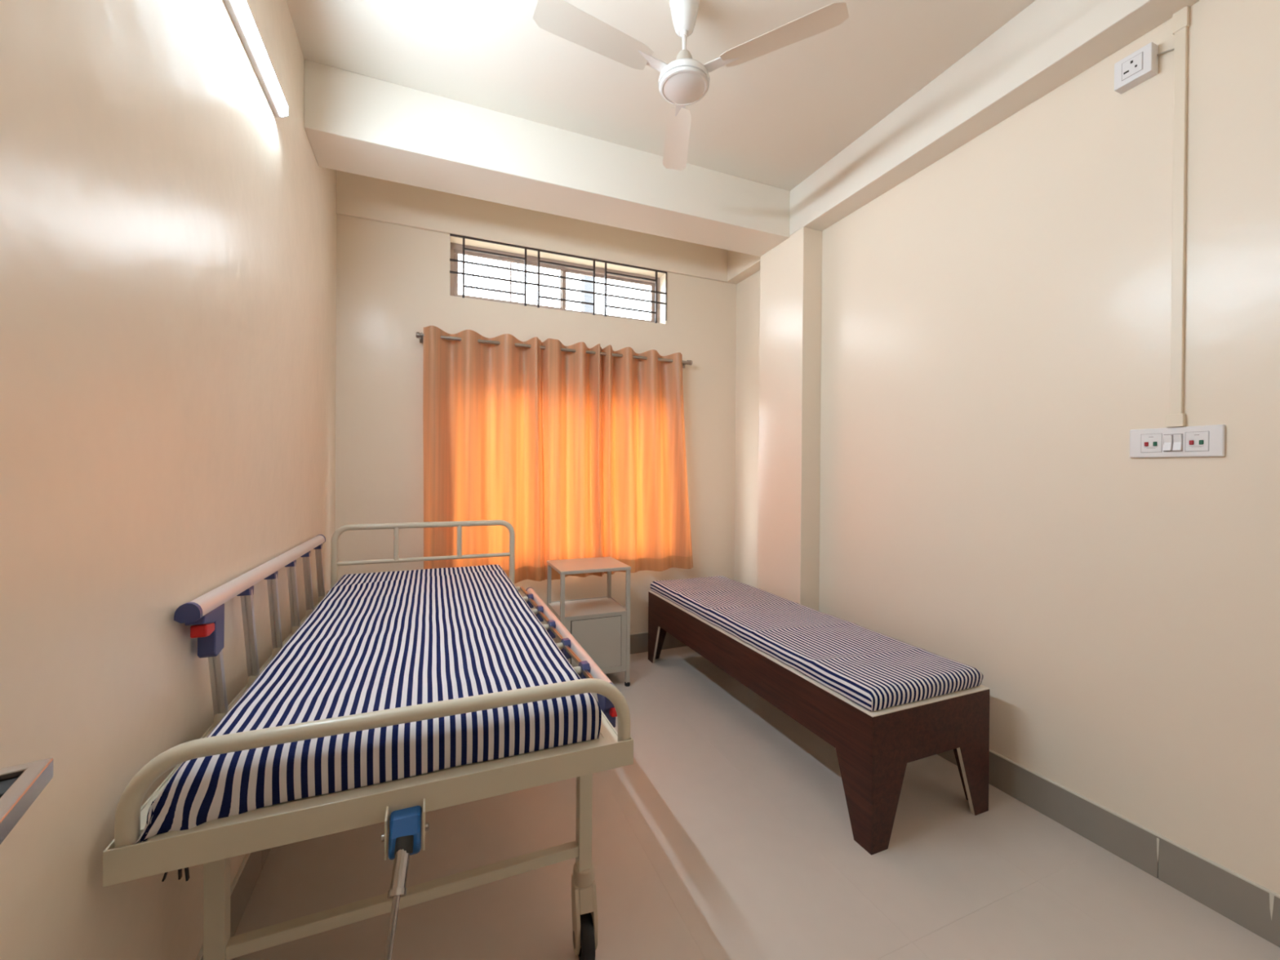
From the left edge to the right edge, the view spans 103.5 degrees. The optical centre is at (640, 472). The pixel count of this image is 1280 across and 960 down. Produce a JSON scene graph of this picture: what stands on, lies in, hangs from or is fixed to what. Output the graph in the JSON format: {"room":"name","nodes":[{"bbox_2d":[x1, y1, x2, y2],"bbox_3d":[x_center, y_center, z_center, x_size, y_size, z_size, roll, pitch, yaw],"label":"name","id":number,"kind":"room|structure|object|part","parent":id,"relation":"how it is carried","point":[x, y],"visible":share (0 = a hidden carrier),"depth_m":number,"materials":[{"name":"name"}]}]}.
{"room":"hospital room","nodes":[
{"label":"hospital room","id":0,"kind":"room"},
{"bbox_2d":[0,0,336,959],"bbox_3d":[-1.230,-0.248,1.284,0.200,3.268,4.318,0,0,-23],"label":"wall","id":1,"kind":"structure","parent":0,"point":[168,238],"depth_m":1.01,"materials":[{"name":"beige paint"}]},
{"bbox_2d":[195,848,271,959],"bbox_3d":[-1.127,1.310,1.288,0.011,0.153,3.927,0,0,-23],"label":"baseboard","id":2,"kind":"structure","parent":1,"relation":"attached to","point":[242,888],"depth_m":1.58,"materials":[{"name":"beige tile"}]},
{"bbox_2d":[223,0,288,118],"bbox_3d":[-1.111,-1.349,1.330,0.043,0.048,1.213,0,0,-23],"label":"tube light","id":3,"kind":"object","parent":1,"relation":"attached to","point":[240,13],"visible":1,"depth_m":1.61,"materials":[{"name":"white plastic"}]},
{"bbox_2d":[303,59,790,256],"bbox_3d":[-0.333,-1.727,2.973,2.735,0.311,0.327,0,0,-23],"label":"beam","id":4,"kind":"structure","parent":1,"relation":"attached to","point":[354,123],"depth_m":2.73,"materials":[{"name":"paint"}]},
{"bbox_2d":[334,213,736,633],"bbox_3d":[-0.587,-0.253,3.764,2.888,3.268,0.230,0,0,-23],"label":"wall","id":5,"kind":"structure","parent":0,"point":[393,281],"depth_m":3.31,"materials":[{"name":"beige paint"}]},
{"bbox_2d":[336,169,737,284],"bbox_3d":[-0.526,-1.733,3.640,2.888,0.306,0.026,0,0,-23],"label":"trim","id":6,"kind":"structure","parent":5,"relation":"attached to","point":[357,196],"depth_m":3.49,"materials":[{"name":"beige paint"}]},
{"bbox_2d":[415,332,692,368],"bbox_3d":[-0.522,-0.872,3.609,1.980,0.060,0.097,0,0,-23],"label":"curtain rod","id":7,"kind":"object","parent":5,"relation":"attached to","point":[418,335],"visible":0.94,"depth_m":3.51,"materials":[{"name":"silver metal"}]},
{"bbox_2d":[422,325,546,583],"bbox_3d":[-1.020,-0.090,3.375,0.804,1.685,0.100,0,0,-23],"label":"curtain","id":8,"kind":"object","parent":7,"relation":"hanging from","point":[483,453],"visible":0.9,"depth_m":3.38,"materials":[{"name":"orange fabric"}]},
{"bbox_2d":[542,337,604,580],"bbox_3d":[-0.478,-0.091,3.602,0.495,1.677,0.099,0,0,-23],"label":"curtain","id":9,"kind":"object","parent":7,"relation":"hanging from","point":[572,382],"visible":0.85,"depth_m":3.59,"materials":[{"name":"orange fabric"}]},
{"bbox_2d":[602,345,693,574],"bbox_3d":[0.060,-0.091,3.825,0.769,1.671,0.108,0,0,-23],"label":"curtain","id":10,"kind":"object","parent":7,"relation":"hanging from","point":[646,526],"visible":0.95,"depth_m":3.81,"materials":[{"name":"orange fabric"}]},
{"bbox_2d":[449,233,666,323],"bbox_3d":[-0.561,-1.377,3.725,1.592,0.410,0.178,0,0,-23],"label":"window","id":11,"kind":"structure","parent":5,"relation":"in","point":[594,272],"depth_m":3.67,"materials":[{"name":"beige"}]},
{"bbox_3d":[-0.923,-1.376,3.634,0.787,0.326,0.016,0,0,-23],"label":"sash","id":12,"kind":"part","parent":11,"relation":"part of","materials":[{"name":"beige"}]},
{"bbox_3d":[-0.243,-1.372,3.935,0.774,0.326,0.016,0,0,-23],"label":"sash","id":13,"kind":"part","parent":11,"relation":"part of","materials":[{"name":"beige"}]},
{"bbox_2d":[630,631,686,653],"bbox_3d":[-0.553,1.305,3.659,2.866,0.153,0.011,0,0,-23],"label":"baseboard","id":14,"kind":"structure","parent":5,"relation":"attached to","point":[638,641],"depth_m":3.90,"materials":[{"name":"beige tile"}]},
{"bbox_2d":[286,0,1035,191],"bbox_3d":[0.563,-1.928,1.015,3.288,0.120,6.168,0,0,-23],"label":"ceiling","id":15,"kind":"structure","parent":0,"point":[775,118],"depth_m":2.30,"materials":[{"name":"paint"}]},
{"bbox_2d":[532,0,848,171],"bbox_3d":[0.066,-1.695,1.991,1.004,0.362,1.077,0,0,-23],"label":"ceiling fan","id":16,"kind":"object","parent":15,"relation":"hanging from","point":[683,82],"visible":1,"depth_m":1.88,"materials":[{"name":"white metal"}]},
{"bbox_3d":[-0.160,-1.566,1.806,0.440,0.020,0.119,0,0,-30],"label":"blade","id":17,"kind":"part","parent":16,"relation":"part of","materials":[{"name":"beige"}]},
{"bbox_3d":[0.173,-1.565,2.383,0.119,0.020,0.440,0,0,0],"label":"blade","id":18,"kind":"part","parent":16,"relation":"part of","materials":[{"name":"beige"}]},
{"bbox_3d":[0.506,-1.561,1.806,0.440,0.020,0.119,1,0,30],"label":"blade","id":19,"kind":"part","parent":16,"relation":"part of","materials":[{"name":"beige"}]},
{"bbox_2d":[230,645,1279,959],"bbox_3d":[0.509,1.450,1.097,3.288,0.100,6.018,0,0,-23],"label":"floor","id":20,"kind":"structure","parent":0,"point":[727,834],"depth_m":1.75,"materials":[{"name":"beige tile"}]},
{"bbox_2d":[102,520,633,959],"bbox_3d":[-0.800,0.839,1.936,1.095,1.094,2.231,0,0,-23],"label":"hospital bed","id":21,"kind":"object","parent":20,"relation":"on","point":[401,803],"visible":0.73,"depth_m":1.15,"materials":[{"name":"beige metal"}]},
{"bbox_3d":[-0.959,0.936,1.143,0.038,0.495,0.038,0,0,-23],"label":"leg","id":22,"kind":"part","parent":21,"relation":"part of","materials":[{"name":"beige metal"}]},
{"bbox_3d":[-1.092,0.501,1.299,0.029,0.305,0.073,0,0,-14],"label":"post","id":23,"kind":"part","parent":21,"relation":"part of","materials":[{"name":"silver metal"}]},
{"bbox_3d":[-1.192,0.501,1.541,0.029,0.302,0.073,0,0,-14],"label":"post","id":24,"kind":"part","parent":21,"relation":"part of","materials":[{"name":"silver metal"}]},
{"bbox_3d":[-1.328,0.328,1.851,0.045,0.062,1.478,0,0,-23],"label":"rail","id":25,"kind":"part","parent":21,"relation":"part of","materials":[{"name":"white plastic"}]},
{"bbox_3d":[-1.292,0.501,1.783,0.029,0.298,0.073,0,0,-14],"label":"post","id":26,"kind":"part","parent":21,"relation":"part of","materials":[{"name":"silver metal"}]},
{"bbox_3d":[-1.393,0.501,2.025,0.029,0.295,0.073,0,0,-14],"label":"post","id":27,"kind":"part","parent":21,"relation":"part of","materials":[{"name":"silver metal"}]},
{"bbox_3d":[-1.493,0.501,2.267,0.029,0.291,0.073,0,0,-14],"label":"post","id":28,"kind":"part","parent":21,"relation":"part of","materials":[{"name":"silver metal"}]},
{"bbox_3d":[-1.593,0.501,2.509,0.029,0.288,0.073,0,0,-14],"label":"post","id":29,"kind":"part","parent":21,"relation":"part of","materials":[{"name":"silver metal"}]},
{"bbox_3d":[-0.485,0.692,1.090,0.994,0.062,0.050,0,0,-23],"label":"foot rail","id":30,"kind":"part","parent":21,"relation":"part of","materials":[{"name":"beige metal"}]},
{"bbox_2d":[135,564,601,881],"bbox_3d":[-0.868,0.648,1.976,0.887,0.211,1.966,0,0,-23],"label":"mattress","id":31,"kind":"object","parent":21,"relation":"on","point":[386,640],"visible":0.97,"depth_m":1.27,"materials":[{"name":"multicoloured fabric"}]},
{"bbox_3d":[-0.617,0.676,1.335,0.920,0.020,0.510,0,0,-23],"label":"deck panel","id":32,"kind":"part","parent":21,"relation":"part of","materials":[{"name":"beige metal"}]},
{"bbox_3d":[-0.482,0.610,1.090,0.986,0.217,0.033,0,0,-23],"label":"footboard","id":33,"kind":"part","parent":21,"relation":"part of","materials":[{"name":"beige metal"}]},
{"bbox_3d":[-0.456,0.903,0.916,0.014,0.222,0.087,0,0,-6],"label":"crank handle","id":34,"kind":"part","parent":21,"relation":"part of","materials":[{"name":"silver metal"}]},
{"bbox_2d":[394,835,413,856],"bbox_3d":[-0.474,0.747,1.012,0.036,0.043,0.044,0,0,-23],"label":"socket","id":35,"kind":"object","parent":21,"relation":"attached to","point":[403,844],"depth_m":1.00,"materials":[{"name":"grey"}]},
{"bbox_3d":[-1.232,0.495,2.935,0.982,0.421,0.033,0,0,-23],"label":"headboard","id":36,"kind":"part","parent":21,"relation":"part of","materials":[{"name":"beige metal"}]},
{"bbox_3d":[-0.657,0.674,2.862,0.012,0.022,0.253,0,0,-23],"label":"post","id":37,"kind":"part","parent":21,"relation":"part of","materials":[{"name":"silver metal"}]},
{"bbox_3d":[-0.557,0.675,2.620,0.012,0.022,0.253,0,0,-23],"label":"post","id":38,"kind":"part","parent":21,"relation":"part of","materials":[{"name":"silver metal"}]},
{"bbox_3d":[-0.457,0.677,2.378,0.012,0.022,0.253,0,0,-23],"label":"post","id":39,"kind":"part","parent":21,"relation":"part of","materials":[{"name":"silver metal"}]},
{"bbox_3d":[-0.356,0.679,2.136,0.012,0.022,0.253,0,0,-23],"label":"post","id":40,"kind":"part","parent":21,"relation":"part of","materials":[{"name":"silver metal"}]},
{"bbox_3d":[-0.360,0.690,2.245,0.045,0.042,1.445,0,0,-23],"label":"rail","id":41,"kind":"part","parent":21,"relation":"part of","materials":[{"name":"white plastic"}]},
{"bbox_3d":[-0.256,0.681,1.894,0.012,0.022,0.253,0,0,-23],"label":"post","id":42,"kind":"part","parent":21,"relation":"part of","materials":[{"name":"silver metal"}]},
{"bbox_3d":[-0.164,0.941,1.473,0.038,0.495,0.038,0,0,-23],"label":"leg","id":43,"kind":"part","parent":21,"relation":"part of","materials":[{"name":"beige metal"}]},
{"bbox_3d":[-0.155,0.682,1.652,0.012,0.022,0.253,0,0,-23],"label":"post","id":44,"kind":"part","parent":21,"relation":"part of","materials":[{"name":"silver metal"}]},
{"bbox_2d":[546,556,631,686],"bbox_3d":[-0.356,0.995,3.381,0.471,0.778,0.415,0,0,-23],"label":"locker","id":45,"kind":"object","parent":20,"relation":"on","point":[601,625],"visible":0.77,"depth_m":3.25,"materials":[{"name":"grey metal"}]},
{"bbox_3d":[-0.629,0.994,3.473,0.025,0.736,0.025,0,0,-23],"label":"leg","id":46,"kind":"part","parent":45,"relation":"part of","materials":[{"name":"grey metal"}]},
{"bbox_3d":[-0.484,0.996,3.122,0.025,0.736,0.025,0,0,-23],"label":"leg","id":47,"kind":"part","parent":45,"relation":"part of","materials":[{"name":"grey metal"}]},
{"bbox_2d":[547,596,626,620],"bbox_3d":[-0.355,0.901,3.380,0.458,0.018,0.403,0,0,-23],"label":"shelf","id":48,"kind":"object","parent":45,"relation":"attached to","point":[601,607],"depth_m":3.32,"materials":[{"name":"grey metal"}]},
{"bbox_3d":[-0.353,0.617,3.379,0.466,0.022,0.411,0,0,-23],"label":"panel","id":49,"kind":"part","parent":45,"relation":"part of","materials":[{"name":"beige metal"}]},
{"bbox_3d":[-0.277,1.086,3.201,0.327,0.322,0.006,0,0,-23],"label":"door","id":50,"kind":"part","parent":45,"relation":"part of","materials":[{"name":"grey metal"}]},
{"bbox_3d":[-0.228,0.996,3.639,0.025,0.736,0.025,0,0,-23],"label":"leg","id":51,"kind":"part","parent":45,"relation":"part of","materials":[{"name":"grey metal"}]},
{"bbox_3d":[-0.082,0.999,3.288,0.025,0.736,0.025,0,0,-23],"label":"leg","id":52,"kind":"part","parent":45,"relation":"part of","materials":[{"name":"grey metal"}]},
{"bbox_2d":[648,590,990,855],"bbox_3d":[0.753,1.139,2.922,0.651,0.510,2.062,0,0,-23],"label":"bench","id":53,"kind":"object","parent":20,"relation":"on","point":[874,749],"visible":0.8,"depth_m":2.03,"materials":[{"name":"brown wood"}]},
{"bbox_3d":[0.363,0.985,3.865,0.651,0.206,0.018,0,0,-23],"label":"panel","id":54,"kind":"part","parent":53,"relation":"part of","materials":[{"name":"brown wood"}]},
{"bbox_3d":[0.174,1.237,3.701,0.178,0.300,0.180,0,0,-23],"label":"leg","id":55,"kind":"part","parent":53,"relation":"part of","materials":[{"name":"brown wood"}]},
{"bbox_3d":[0.462,0.990,2.800,0.018,0.206,2.026,0,0,-23],"label":"panel","id":56,"kind":"part","parent":53,"relation":"part of","materials":[{"name":"brown wood"}]},
{"bbox_2d":[649,575,983,711],"bbox_3d":[0.752,0.842,2.925,0.628,0.081,2.043,0,0,-23],"label":"mattress","id":57,"kind":"object","parent":53,"relation":"on","point":[876,671],"visible":1,"depth_m":2.39,"materials":[{"name":"multicoloured fabric"}]},
{"bbox_3d":[0.894,1.249,1.962,0.178,0.300,0.180,0,0,-23],"label":"leg","id":58,"kind":"part","parent":53,"relation":"part of","materials":[{"name":"brown wood"}]},
{"bbox_3d":[1.146,0.998,1.977,0.651,0.206,0.018,0,0,-23],"label":"panel","id":59,"kind":"part","parent":53,"relation":"part of","materials":[{"name":"brown wood"}]},
{"bbox_3d":[1.331,1.252,2.144,0.178,0.300,0.180,0,0,-23],"label":"leg","id":60,"kind":"part","parent":53,"relation":"part of","materials":[{"name":"brown wood"}]},
{"bbox_2d":[733,0,1279,894],"bbox_3d":[1.623,-0.231,2.467,0.200,3.268,4.318,0,0,-23],"label":"wall","id":61,"kind":"structure","parent":0,"point":[996,320],"depth_m":1.96,"materials":[{"name":"beige paint"}]},
{"bbox_2d":[727,249,759,283],"bbox_3d":[0.861,-1.724,3.923,0.108,0.306,0.513,0,0,-23],"label":"trim","id":62,"kind":"structure","parent":61,"relation":"attached to","point":[740,266],"depth_m":3.99,"materials":[{"name":"beige paint"}]},
{"bbox_2d":[757,226,822,611],"bbox_3d":[1.014,-0.091,3.470,0.154,2.971,0.462,0,0,-23],"label":"column","id":63,"kind":"structure","parent":61,"relation":"attached to","point":[791,272],"depth_m":3.33,"materials":[{"name":"beige paint"}]},
{"bbox_2d":[789,0,1199,235],"bbox_3d":[1.589,-1.716,2.108,0.154,0.297,3.399,0,0,-23],"label":"ceiling beam","id":64,"kind":"structure","parent":61,"relation":"attached to","point":[1048,43],"depth_m":2.21,"materials":[{"name":"paint"}]},
{"bbox_2d":[937,749,1279,947],"bbox_3d":[1.457,1.325,2.366,0.165,0.153,3.938,0,0,-23],"label":"baseboard","id":65,"kind":"structure","parent":61,"relation":"attached to","point":[1248,904],"depth_m":1.77,"materials":[{"name":"beige tile"}]},
{"bbox_2d":[1114,42,1173,93],"bbox_3d":[1.778,-1.446,1.784,0.049,0.099,0.146,0,0,-23],"label":"power socket","id":66,"kind":"object","parent":61,"relation":"attached to","point":[1142,64],"visible":1,"depth_m":1.78,"materials":[{"name":"white plastic"}]},
{"bbox_2d":[1129,424,1225,457],"bbox_3d":[1.813,-0.105,1.715,0.022,0.102,0.236,0,0,-23],"label":"board","id":67,"kind":"object","parent":61,"relation":"attached to","point":[1203,441],"visible":1,"depth_m":1.70,"materials":[{"name":"white plastic"}]},
{"bbox_2d":[1165,5,1190,427],"bbox_3d":[1.822,-0.860,1.709,0.019,1.408,0.044,0,0,-23],"label":"cable conduit","id":68,"kind":"object","parent":61,"relation":"attached to","point":[1180,19],"visible":1,"depth_m":1.70,"materials":[{"name":"beige plastic"}]},
{"bbox_3d":[0.994,-0.226,-0.049,2.888,3.268,0.150,0,0,-23],"label":"wall","id":69,"kind":"structure","parent":0,"visible":0},
{"bbox_2d":[0,757,53,844],"bbox_3d":[-0.243,0.353,0.008,0.105,2.070,0.890,0,0,-35],"label":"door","id":70,"kind":"structure","parent":69,"relation":"in","point":[20,784],"depth_m":0.33,"materials":[{"name":"beige wood"}]},
{"label":"outside","id":71,"kind":"structure","parent":0,"visible":0},
{"bbox_3d":[-4.656,1.700,16.425,28.000,0.200,26.112,0,0,-23],"label":"ground","id":72,"kind":"structure","parent":71,"visible":0},
{"bbox_2d":[581,275,592,312],"bbox_3d":[-0.779,-1.585,7.352,0.135,6.500,0.200,0,0,-23],"label":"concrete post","id":73,"kind":"object","parent":72,"relation":"on","point":[588,286],"visible":0.02,"depth_m":7.26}
]}

